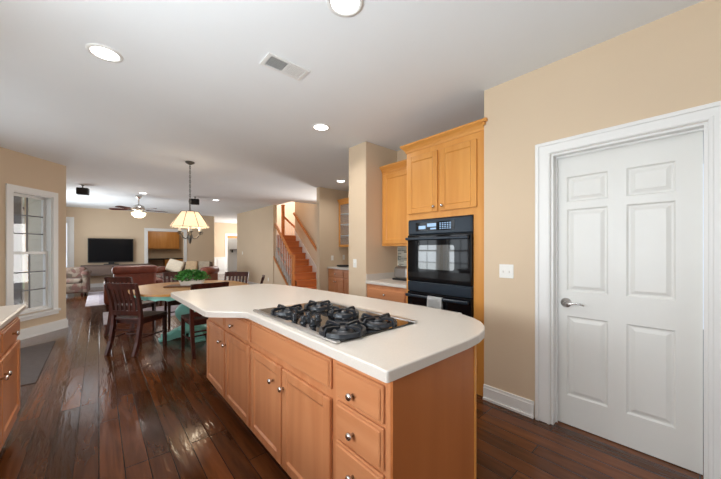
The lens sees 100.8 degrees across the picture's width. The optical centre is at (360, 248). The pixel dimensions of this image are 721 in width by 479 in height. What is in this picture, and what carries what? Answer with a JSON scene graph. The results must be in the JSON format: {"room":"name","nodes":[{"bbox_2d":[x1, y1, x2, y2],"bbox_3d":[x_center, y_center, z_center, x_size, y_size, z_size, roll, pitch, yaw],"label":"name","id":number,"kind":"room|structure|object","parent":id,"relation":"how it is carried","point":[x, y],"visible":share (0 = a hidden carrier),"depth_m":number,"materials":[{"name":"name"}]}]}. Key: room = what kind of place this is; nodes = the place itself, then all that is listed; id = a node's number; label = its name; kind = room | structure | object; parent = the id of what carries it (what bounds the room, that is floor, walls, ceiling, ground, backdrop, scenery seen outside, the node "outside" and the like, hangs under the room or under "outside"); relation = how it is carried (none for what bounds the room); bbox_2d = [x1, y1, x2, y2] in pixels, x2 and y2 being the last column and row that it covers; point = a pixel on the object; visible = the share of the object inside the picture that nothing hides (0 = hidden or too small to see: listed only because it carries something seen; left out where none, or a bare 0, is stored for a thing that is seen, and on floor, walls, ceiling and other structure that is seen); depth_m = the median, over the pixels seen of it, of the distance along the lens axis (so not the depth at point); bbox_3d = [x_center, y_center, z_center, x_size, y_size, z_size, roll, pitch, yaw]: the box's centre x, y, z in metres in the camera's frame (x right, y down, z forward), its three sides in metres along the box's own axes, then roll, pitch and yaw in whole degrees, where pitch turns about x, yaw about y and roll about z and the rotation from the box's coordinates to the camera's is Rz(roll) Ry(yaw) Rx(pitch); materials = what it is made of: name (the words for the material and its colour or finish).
{"room":"kitchen","nodes":[
{"label":"kitchen","id":0,"kind":"room"},
{"bbox_2d":[24,198,28,307],"bbox_3d":[-8.485,-0.040,7.987,0.120,2.740,4.600,0,0,-41],"label":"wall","id":1,"kind":"structure","parent":0,"point":[26,283],"depth_m":6.23,"materials":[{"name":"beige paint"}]},
{"bbox_2d":[0,147,65,329],"bbox_3d":[-5.037,-0.040,4.104,0.130,2.740,1.930,0,0,-2],"label":"wall","id":2,"kind":"structure","parent":0,"point":[16,168],"depth_m":4.56,"materials":[{"name":"beige paint"}]},
{"bbox_2d":[6,183,60,321],"bbox_3d":[-5.031,0.070,4.545,0.175,1.980,0.780,0,0,-2],"label":"window","id":3,"kind":"structure","parent":2,"relation":"in","point":[49,200],"depth_m":4.73,"materials":[{"name":"white paint"}]},
{"bbox_2d":[17,318,68,339],"bbox_3d":[-4.982,1.255,4.114,0.080,0.150,1.946,0,0,-2],"label":"baseboard","id":4,"kind":"structure","parent":2,"relation":"attached to","point":[41,329],"depth_m":4.66,"materials":[{"name":"white paint"}]},
{"bbox_2d":[66,207,213,283],"bbox_3d":[-8.241,-0.040,11.354,4.930,2.740,0.140,0,0,-41],"label":"wall","id":5,"kind":"structure","parent":0,"point":[88,222],"depth_m":10.87,"materials":[{"name":"beige paint"}]},
{"bbox_2d":[66,220,68,266],"bbox_3d":[-9.877,0.185,9.899,0.310,2.290,0.050,0,0,-41],"label":"door","id":6,"kind":"structure","parent":5,"relation":"in","point":[67,221],"depth_m":9.95,"materials":[{"name":"white paint"}]},
{"bbox_2d":[66,217,73,266],"bbox_3d":[-9.793,0.130,9.886,0.420,2.400,0.020,0,0,-41],"label":"trim","id":7,"kind":"structure","parent":5,"relation":"attached to","point":[71,219],"depth_m":9.98,"materials":[{"name":"white paint"}]},
{"bbox_2d":[90,283,103,287],"bbox_3d":[-7.987,1.265,11.474,4.390,0.130,0.016,0,0,-41],"label":"baseboard","id":8,"kind":"structure","parent":5,"relation":"attached to","point":[94,284],"depth_m":10.41,"materials":[{"name":"white paint"}]},
{"bbox_2d":[144,228,186,263],"bbox_3d":[-7.658,0.265,11.759,1.420,2.130,0.020,0,0,-41],"label":"trim","id":9,"kind":"structure","parent":5,"relation":"attached to","point":[146,230],"depth_m":11.51,"materials":[{"name":"white paint"}]},
{"bbox_2d":[148,231,182,266],"bbox_3d":[-8.551,-0.040,12.959,3.280,2.740,2.680,0,0,-41],"label":"wall","id":10,"kind":"structure","parent":0,"point":[152,253],"depth_m":13.98,"materials":[{"name":"beige paint"}]},
{"bbox_2d":[148,231,178,248],"bbox_3d":[-9.155,-0.400,13.829,1.240,0.780,0.325,0,0,-41],"label":"upper cabinet","id":11,"kind":"object","parent":10,"relation":"attached to","point":[156,240],"visible":0.9,"depth_m":13.71,"materials":[{"name":"brown wood"}]},
{"bbox_2d":[148,258,182,265],"bbox_3d":[-9.026,0.840,13.742,1.440,0.820,0.625,0,0,-41],"label":"desk","id":12,"kind":"object","parent":10,"relation":"attached to","point":[165,260],"visible":0.38,"depth_m":13.57,"materials":[{"name":"brown wood"}]},
{"bbox_2d":[214,222,236,256],"bbox_3d":[-7.103,-0.040,16.464,3.760,2.740,0.120,0,0,-41],"label":"wall","id":13,"kind":"structure","parent":0,"point":[220,229],"depth_m":16.05,"materials":[{"name":"beige paint"}]},
{"bbox_2d":[214,257,225,273],"bbox_3d":[-7.848,0.880,15.697,1.390,0.900,0.050,0,0,-41],"label":"wainscoting","id":14,"kind":"structure","parent":13,"relation":"attached to","point":[218,261],"depth_m":15.97,"materials":[{"name":"white paint"}]},
{"bbox_2d":[225,234,236,271],"bbox_3d":[-6.974,0.245,16.484,0.960,2.170,0.020,0,0,-41],"label":"trim","id":15,"kind":"structure","parent":13,"relation":"attached to","point":[226,235],"depth_m":16.20,"materials":[{"name":"white paint"}]},
{"bbox_2d":[227,238,236,270],"bbox_3d":[-7.754,-0.040,18.009,2.300,2.740,0.100,0,0,-41],"label":"wall","id":16,"kind":"structure","parent":0,"point":[231,242],"depth_m":17.93,"materials":[{"name":"paint"}]},
{"bbox_2d":[237,202,294,283],"bbox_3d":[-2.640,-1.320,11.120,2.340,5.300,4.400,0,0,-41],"label":"wall","id":17,"kind":"structure","parent":0,"point":[256,229],"depth_m":10.66,"materials":[{"name":"beige paint"}]},
{"bbox_2d":[295,202,316,283],"bbox_3d":[-1.575,-1.320,9.694,0.120,5.300,2.050,0,0,-41],"label":"wall","id":18,"kind":"structure","parent":0,"point":[306,213],"depth_m":9.75,"materials":[{"name":"beige paint"}]},
{"bbox_2d":[293,212,316,251],"bbox_3d":[-1.705,-0.458,9.680,0.097,1.623,1.840,0,0,-41],"label":"stair handrail","id":19,"kind":"object","parent":18,"relation":"attached to","point":[294,214],"visible":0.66,"depth_m":9.74,"materials":[{"name":"brown wood"}]},
{"bbox_2d":[317,187,347,290],"bbox_3d":[-0.657,-0.040,7.087,0.840,2.740,0.120,0,0,-41],"label":"wall","id":20,"kind":"structure","parent":0,"point":[327,203],"depth_m":6.91,"materials":[{"name":"beige paint"}]},
{"bbox_2d":[0,0,703,223],"bbox_3d":[-3.370,-1.470,8.085,9.400,0.120,21.800,0,0,-41],"label":"ceiling","id":21,"kind":"structure","parent":0,"point":[190,83],"depth_m":2.49,"materials":[{"name":"white paint"}]},
{"bbox_2d":[76,185,88,194],"bbox_3d":[-6.140,-1.304,6.589,0.200,0.209,0.135,0,0,-30],"label":"ceiling speaker","id":22,"kind":"object","parent":21,"relation":"hanging from","point":[79,190],"visible":1,"depth_m":6.54,"materials":[{"name":"black plastic"}]},
{"bbox_2d":[76,188,86,193],"bbox_3d":[-6.108,-1.275,6.532,0.176,0.130,0.005,0,0,-30],"label":"grille","id":23,"kind":"object","parent":22,"relation":"attached to","point":[78,190],"depth_m":6.53,"materials":[{"name":"plastic"}]},
{"bbox_2d":[85,43,122,62],"bbox_3d":[-1.839,-1.405,2.144,0.210,0.008,0.210,0,0,-41],"label":"recessed light","id":24,"kind":"object","parent":21,"relation":"in","point":[103,52],"visible":1,"depth_m":2.13,"materials":[{"name":"white paint"}]},
{"bbox_2d":[109,195,164,217],"bbox_3d":[-5.866,-1.117,7.924,1.263,0.584,1.266,0,0,-41],"label":"ceiling fan","id":25,"kind":"object","parent":21,"relation":"hanging from","point":[138,209],"visible":1,"depth_m":7.79,"materials":[{"name":"brown wood"}]},
{"bbox_2d":[169,161,208,243],"bbox_3d":[-2.762,-0.745,4.827,0.567,1.329,0.567,0,0,-41],"label":"chandelier","id":26,"kind":"object","parent":21,"relation":"hanging from","point":[189,219],"visible":1,"depth_m":4.72,"materials":[{"name":"beige fabric"}]},
{"bbox_2d":[191,199,198,204],"bbox_3d":[-4.471,-1.304,8.053,0.200,0.209,0.135,0,0,-24],"label":"ceiling speaker","id":27,"kind":"object","parent":21,"relation":"hanging from","point":[193,201],"visible":0.99,"depth_m":8.00,"materials":[{"name":"black plastic"}]},
{"bbox_2d":[259,52,309,80],"bbox_3d":[-0.583,-1.405,2.309,0.340,0.008,0.170,0,0,-41],"label":"ceiling vent","id":28,"kind":"object","parent":21,"relation":"in","point":[274,62],"visible":1,"depth_m":2.30,"materials":[{"name":"white metal"}]},
{"bbox_2d":[312,123,329,130],"bbox_3d":[-0.456,-1.405,3.445,0.210,0.008,0.210,0,0,-41],"label":"recessed light","id":29,"kind":"object","parent":21,"relation":"in","point":[319,126],"visible":1,"depth_m":3.44,"materials":[{"name":"white paint"}]},
{"bbox_2d":[327,0,362,16],"bbox_3d":[-0.088,-1.405,1.702,0.210,0.008,0.210,0,0,-41],"label":"recessed light","id":30,"kind":"object","parent":21,"relation":"in","point":[342,8],"visible":1,"depth_m":1.73,"materials":[{"name":"white paint"}]},
{"bbox_2d":[0,271,703,478],"bbox_3d":[-3.370,1.380,8.085,9.400,0.100,21.800,0,0,-41],"label":"floor","id":31,"kind":"structure","parent":0,"point":[156,413],"depth_m":2.17,"materials":[{"name":"brown wood"}]},
{"bbox_2d":[0,317,19,450],"bbox_3d":[-2.328,0.890,1.566,0.637,0.879,1.145,0,0,-41],"label":"base cabinet","id":32,"kind":"object","parent":31,"relation":"on","point":[9,344],"visible":1,"depth_m":1.93,"materials":[{"name":"brown wood"}]},
{"bbox_2d":[20,340,55,385],"bbox_3d":[-4.184,1.326,3.313,0.980,0.007,1.800,0,0,-41],"label":"floor mat","id":33,"kind":"object","parent":31,"relation":"on","point":[33,359],"visible":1,"depth_m":3.53,"materials":[{"name":"grey fabric"}]},
{"bbox_2d":[66,267,91,295],"bbox_3d":[-8.213,0.930,8.452,0.820,0.800,0.720,0,0,-36],"label":"floral armchair","id":34,"kind":"object","parent":31,"relation":"on","point":[77,278],"visible":0.56,"depth_m":8.38,"materials":[{"name":"beige fabric"}]},
{"bbox_2d":[66,278,81,282],"bbox_3d":[-8.160,0.887,8.379,0.540,0.115,0.540,0,0,-36],"label":"seat cushion","id":35,"kind":"object","parent":34,"relation":"on","point":[68,280],"depth_m":8.26,"materials":[{"name":"beige fabric"}]},
{"bbox_2d":[85,291,104,306],"bbox_3d":[-6.011,1.323,9.094,3.440,0.013,3.000,0,0,-41],"label":"area rug","id":36,"kind":"object","parent":31,"relation":"on","point":[94,298],"visible":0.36,"depth_m":7.78,"materials":[{"name":"white fabric"}]},
{"bbox_2d":[156,262,218,282],"bbox_3d":[-5.827,0.877,9.874,1.940,0.879,0.880,0,0,-2],"label":"sofa","id":37,"kind":"object","parent":36,"relation":"on","point":[212,270],"visible":0.27,"depth_m":9.75,"materials":[{"name":"leather"}]},
{"bbox_2d":[156,273,175,277],"bbox_3d":[-6.194,0.848,9.743,0.720,0.140,0.640,0,0,-2],"label":"seat cushion","id":38,"kind":"object","parent":37,"relation":"on","point":[160,275],"depth_m":9.43,"materials":[{"name":"red fabric"}]},
{"bbox_2d":[165,259,184,271],"bbox_3d":[-6.240,0.574,10.032,0.595,0.495,0.229,0,0,3],"label":"throw pillow","id":39,"kind":"object","parent":37,"relation":"on","point":[173,265],"visible":0.79,"depth_m":9.98,"materials":[{"name":"beige fabric"}]},
{"bbox_2d":[185,261,197,269],"bbox_3d":[-5.693,0.586,10.055,0.400,0.371,0.199,0,0,-2],"label":"throw pillow","id":40,"kind":"object","parent":37,"relation":"on","point":[190,265],"visible":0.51,"depth_m":10.01,"materials":[{"name":"beige fabric"}]},
{"bbox_2d":[198,261,212,269],"bbox_3d":[-5.297,0.587,10.212,0.360,0.349,0.292,0,0,-2],"label":"throw blanket","id":41,"kind":"object","parent":37,"relation":"on","point":[201,264],"visible":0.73,"depth_m":10.07,"materials":[{"name":"beige fabric"}]},
{"bbox_2d":[80,263,149,275],"bbox_3d":[-8.663,0.730,10.600,1.880,0.360,0.402,0,0,-41],"label":"media console","id":42,"kind":"object","parent":31,"relation":"on","point":[97,270],"visible":0.44,"depth_m":10.21,"materials":[{"name":"grey wood"}]},
{"bbox_2d":[88,238,132,264],"bbox_3d":[-8.841,0.089,10.575,1.240,0.918,0.200,0,0,-41],"label":"television","id":43,"kind":"object","parent":42,"relation":"on","point":[100,250],"visible":0.96,"depth_m":10.53,"materials":[{"name":"black plastic"}]},
{"bbox_2d":[104,277,155,336],"bbox_3d":[-3.681,0.881,4.794,0.450,0.911,0.557,0,0,5],"label":"dining chair","id":44,"kind":"object","parent":31,"relation":"on","point":[145,304],"visible":0.36,"depth_m":4.59,"materials":[{"name":"brown wood"}]},
{"bbox_2d":[104,265,162,309],"bbox_3d":[-5.387,0.855,7.094,1.100,0.949,0.930,0,0,-41],"label":"leather sofa","id":45,"kind":"object","parent":31,"relation":"on","point":[141,274],"visible":0.43,"depth_m":6.80,"materials":[{"name":"brown leather"}]},
{"bbox_2d":[104,283,166,356],"bbox_3d":[-2.950,0.881,3.953,0.450,0.911,0.557,0,0,7],"label":"dining chair","id":46,"kind":"object","parent":31,"relation":"on","point":[139,317],"visible":1,"depth_m":3.76,"materials":[{"name":"brown wood"}]},
{"bbox_2d":[103,305,178,324],"bbox_3d":[-4.130,1.324,6.420,2.140,0.011,1.300,0,0,-41],"label":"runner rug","id":47,"kind":"object","parent":31,"relation":"on","point":[173,307],"visible":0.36,"depth_m":6.39,"materials":[{"name":"fabric"}]},
{"bbox_2d":[163,271,185,326],"bbox_3d":[-3.285,0.881,5.411,0.450,0.911,0.557,0,0,-41],"label":"dining chair","id":48,"kind":"object","parent":31,"relation":"on","point":[165,274],"visible":0.27,"depth_m":5.40,"materials":[{"name":"brown wood"}]},
{"bbox_2d":[128,280,248,342],"bbox_3d":[-2.585,0.950,4.583,1.560,0.760,1.680,0,0,-41],"label":"dining table","id":49,"kind":"object","parent":31,"relation":"on","point":[153,292],"visible":0.38,"depth_m":4.36,"materials":[{"name":"brown wood"}]},
{"bbox_2d":[163,284,190,287],"bbox_3d":[-2.565,0.559,4.561,0.720,0.017,0.260,0,0,-10],"label":"serving board","id":50,"kind":"object","parent":49,"relation":"on","point":[172,285],"visible":0.48,"depth_m":4.43,"materials":[{"name":"brown wood"}]},
{"bbox_2d":[173,269,210,285],"bbox_3d":[-2.577,0.423,4.552,0.523,0.253,0.342,0,0,-10],"label":"potted plant","id":51,"kind":"object","parent":50,"relation":"on","point":[199,278],"visible":1,"depth_m":4.49,"materials":[{"name":"green plant"}]},
{"bbox_2d":[181,282,228,358],"bbox_3d":[-2.057,0.881,3.925,0.450,0.911,0.557,0,0,-44],"label":"dining chair","id":52,"kind":"object","parent":31,"relation":"on","point":[193,318],"visible":0.39,"depth_m":3.73,"materials":[{"name":"brown wood"}]},
{"bbox_2d":[207,317,251,429],"bbox_3d":[-0.881,0.890,2.583,0.637,0.879,1.076,0,0,-41],"label":"base cabinet","id":53,"kind":"object","parent":31,"relation":"on","point":[229,343],"visible":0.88,"depth_m":2.27,"materials":[{"name":"brown wood"}]},
{"bbox_2d":[171,284,484,382],"bbox_3d":[-0.509,0.429,2.276,2.733,0.040,1.155,0,0,44],"label":"countertop","id":54,"kind":"structure","parent":53,"relation":"on","point":[388,356],"depth_m":1.57,"materials":[{"name":"white stone"}]},
{"bbox_2d":[253,300,417,343],"bbox_3d":[-0.189,0.382,1.791,0.566,0.053,0.929,0,0,-41],"label":"gas cooktop","id":55,"kind":"object","parent":54,"relation":"in","point":[333,322],"visible":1,"depth_m":1.64,"materials":[{"name":"black metal"}]},
{"bbox_2d":[224,272,248,283],"bbox_3d":[-2.300,0.881,5.290,0.450,0.911,0.557,0,0,2],"label":"dining chair","id":56,"kind":"object","parent":31,"relation":"on","point":[229,274],"visible":0.25,"depth_m":5.52,"materials":[{"name":"brown wood"}]},
{"bbox_2d":[251,321,335,478],"bbox_3d":[-0.217,0.890,1.826,0.637,0.879,0.936,0,0,-41],"label":"base cabinet","id":57,"kind":"object","parent":31,"relation":"on","point":[293,384],"visible":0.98,"depth_m":1.55,"materials":[{"name":"brown wood"}]},
{"bbox_2d":[273,231,316,288],"bbox_3d":[-1.980,0.333,9.328,0.968,1.994,2.046,0,0,-41],"label":"staircase","id":58,"kind":"structure","parent":31,"relation":"on","point":[305,267],"depth_m":9.40,"materials":[{"name":"red wood"}]},
{"bbox_2d":[274,223,295,285],"bbox_3d":[-2.333,0.254,9.099,0.105,2.152,1.236,0,0,-41],"label":"stair railing","id":59,"kind":"object","parent":58,"relation":"on","point":[292,283],"visible":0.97,"depth_m":8.96,"materials":[{"name":"brown wood"}]},
{"bbox_2d":[328,269,348,293],"bbox_3d":[0.046,0.890,6.420,0.642,0.879,1.790,0,0,-41],"label":"base cabinet","id":60,"kind":"object","parent":31,"relation":"on","point":[338,280],"visible":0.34,"depth_m":6.60,"materials":[{"name":"brown wood"}]},
{"bbox_2d":[327,266,348,269],"bbox_3d":[0.057,0.429,6.420,0.625,0.040,1.815,0,0,-41],"label":"countertop","id":61,"kind":"structure","parent":60,"relation":"on","point":[331,267],"depth_m":6.59,"materials":[{"name":"white stone"}]},
{"bbox_2d":[367,284,406,302],"bbox_3d":[0.514,0.890,3.817,0.642,0.879,0.692,0,0,-41],"label":"base cabinet","id":62,"kind":"object","parent":31,"relation":"on","point":[388,293],"visible":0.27,"depth_m":3.61,"materials":[{"name":"brown wood"}]},
{"bbox_2d":[366,272,406,288],"bbox_3d":[0.522,0.390,3.825,0.620,0.119,0.693,0,0,-41],"label":"countertop","id":63,"kind":"structure","parent":62,"relation":"on","point":[383,279],"depth_m":3.87,"materials":[{"name":"white stone"}]},
{"bbox_2d":[392,266,406,280],"bbox_3d":[0.577,0.318,3.922,0.170,0.180,0.285,0,0,-41],"label":"toaster","id":64,"kind":"object","parent":63,"relation":"on","point":[400,272],"visible":0.6,"depth_m":3.87,"materials":[{"name":"metal"}]},
{"bbox_2d":[336,345,475,478],"bbox_3d":[0.204,0.890,1.347,0.639,0.879,0.340,0,0,-41],"label":"base cabinet","id":65,"kind":"object","parent":31,"relation":"on","point":[420,424],"visible":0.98,"depth_m":1.18,"materials":[{"name":"brown wood"}]},
{"bbox_2d":[400,117,487,395],"bbox_3d":[1.024,0.087,3.207,0.680,2.485,1.000,0,0,-41],"label":"tall cabinet","id":66,"kind":"object","parent":31,"relation":"on","point":[445,170],"visible":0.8,"depth_m":2.88,"materials":[{"name":"brown wood"}]},
{"bbox_2d":[405,215,473,317],"bbox_3d":[0.985,0.338,3.211,0.684,1.305,0.757,0,0,-41],"label":"double oven","id":67,"kind":"object","parent":66,"relation":"in","point":[440,250],"visible":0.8,"depth_m":2.96,"materials":[{"name":"black metal"}]},
{"bbox_2d":[427,296,442,308],"bbox_3d":[0.743,0.596,2.980,0.043,0.238,0.178,0,0,-41],"label":"tea towel","id":68,"kind":"object","parent":67,"relation":"hanging from","point":[432,301],"visible":0.56,"depth_m":2.96,"materials":[{"name":"white fabric"}]},
{"bbox_3d":[-1.111,0.891,0.180,0.637,0.879,2.536,0,0,-41],"label":"base cabinet","id":69,"kind":"object","parent":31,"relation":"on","visible":0},
{"bbox_2d":[0,304,26,329],"bbox_3d":[-1.494,0.429,0.611,0.630,0.040,3.730,0,0,-41],"label":"countertop","id":70,"kind":"structure","parent":69,"relation":"on","point":[7,313],"depth_m":1.95,"materials":[{"name":"white stone"}]},
{"bbox_2d":[349,141,396,296],"bbox_3d":[0.225,-0.040,4.269,0.730,2.740,0.360,0,0,-41],"label":"wall column","id":71,"kind":"structure","parent":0,"point":[365,158],"depth_m":4.02,"materials":[{"name":"beige paint"}]},
{"bbox_2d":[353,259,356,267],"bbox_3d":[-0.081,0.195,4.053,0.015,0.116,0.070,0,0,-41],"label":"light switch","id":72,"kind":"object","parent":71,"relation":"attached to","point":[354,260],"visible":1,"depth_m":4.04,"materials":[{"name":"white plastic"}]},
{"bbox_2d":[397,150,406,265],"bbox_3d":[1.154,-0.040,3.673,0.120,2.740,1.760,0,0,-41],"label":"wall","id":73,"kind":"structure","parent":0,"point":[401,155],"depth_m":4.25,"materials":[{"name":"beige paint"}]},
{"bbox_2d":[379,159,406,245],"bbox_3d":[0.620,-0.578,3.910,0.360,1.075,0.692,0,0,-41],"label":"upper cabinet","id":74,"kind":"object","parent":73,"relation":"attached to","point":[394,175],"visible":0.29,"depth_m":3.90,"materials":[{"name":"brown wood"}]},
{"bbox_2d":[398,246,406,265],"bbox_3d":[0.757,0.185,4.024,0.011,0.443,0.670,0,0,-41],"label":"trim","id":75,"kind":"structure","parent":73,"relation":"attached to","point":[402,250],"depth_m":4.20,"materials":[{"name":"tile"}]},
{"bbox_2d":[484,0,720,417],"bbox_3d":[2.622,-0.040,1.416,0.650,2.740,3.870,0,0,-41],"label":"wall","id":76,"kind":"structure","parent":0,"point":[670,63],"depth_m":2.31,"materials":[{"name":"beige paint"}]},
{"bbox_2d":[499,264,513,278],"bbox_3d":[1.224,0.187,2.506,0.015,0.116,0.116,0,0,-41],"label":"light switch","id":77,"kind":"object","parent":76,"relation":"attached to","point":[505,270],"visible":1,"depth_m":2.50,"materials":[{"name":"white plastic"}]},
{"bbox_2d":[483,384,533,418],"bbox_3d":[2.328,1.266,1.238,0.028,0.128,3.750,0,0,-41],"label":"baseboard","id":78,"kind":"structure","parent":76,"relation":"attached to","point":[523,406],"depth_m":2.48,"materials":[{"name":"white paint"}]},
{"bbox_2d":[535,101,720,478],"bbox_3d":[1.745,0.258,2.009,0.166,2.145,0.988,0,0,-41],"label":"door frame","id":79,"kind":"structure","parent":76,"relation":"in","point":[547,155],"depth_m":1.99,"materials":[{"name":"white paint"}]},
{"bbox_2d":[558,131,702,474],"bbox_3d":[1.754,0.312,2.016,0.094,2.024,0.740,0,0,-41],"label":"door","id":80,"kind":"structure","parent":79,"relation":"attached to","point":[630,217],"depth_m":1.97,"materials":[{"name":"white paint"}]},
{"bbox_3d":[0.085,-0.040,6.021,1.370,2.740,2.700,0,0,-41],"label":"wall","id":81,"kind":"structure","parent":0,"visible":0},
{"bbox_2d":[337,198,348,246],"bbox_3d":[-0.073,-0.608,6.784,0.350,1.115,1.055,0,0,-41],"label":"upper cabinet","id":82,"kind":"object","parent":81,"relation":"attached to","point":[343,207],"visible":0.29,"depth_m":7.15,"materials":[{"name":"brown wood"}]},
{"bbox_3d":[-2.856,-0.380,11.358,2.070,0.180,2.318,0,0,-41],"label":"floor","id":83,"kind":"structure","parent":0,"visible":0},
{"bbox_2d":[281,205,294,234],"bbox_3d":[-2.474,-0.990,10.554,0.140,1.040,0.948,0,0,26],"label":"landing railing","id":84,"kind":"object","parent":83,"relation":"on","point":[283,218],"visible":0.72,"depth_m":10.18,"materials":[{"name":"brown wood"}]},
{"label":"outside","id":85,"kind":"structure","parent":0,"visible":0},
{"bbox_3d":[-21.223,1.855,0.003,28.100,0.150,52.000,0,0,-41],"label":"ground","id":86,"kind":"structure","parent":85,"visible":0},
{"bbox_2d":[14,196,22,304],"bbox_3d":[-7.552,0.040,6.544,0.240,2.820,0.240,0,0,-41],"label":"porch post","id":87,"kind":"object","parent":86,"relation":"on","point":[18,201],"visible":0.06,"depth_m":6.51,"materials":[{"name":"grey paint"}]},
{"bbox_2d":[23,208,23,273],"bbox_3d":[-28.360,-1.245,20.947,7.600,6.050,5.700,0,0,-41],"label":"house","id":88,"kind":"structure","parent":86,"relation":"on","point":[23,208],"depth_m":21.37,"materials":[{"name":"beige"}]},
{"bbox_3d":[-5.988,-0.040,5.669,0.673,2.740,2.180,0,0,-41],"label":"wall","id":89,"kind":"structure","parent":0,"visible":0},
{"bbox_2d":[28,198,42,307],"bbox_3d":[-6.066,-0.036,5.677,2.114,2.732,0.016,0,0,33],"label":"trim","id":90,"kind":"structure","parent":89,"relation":"attached to","point":[34,205],"depth_m":5.93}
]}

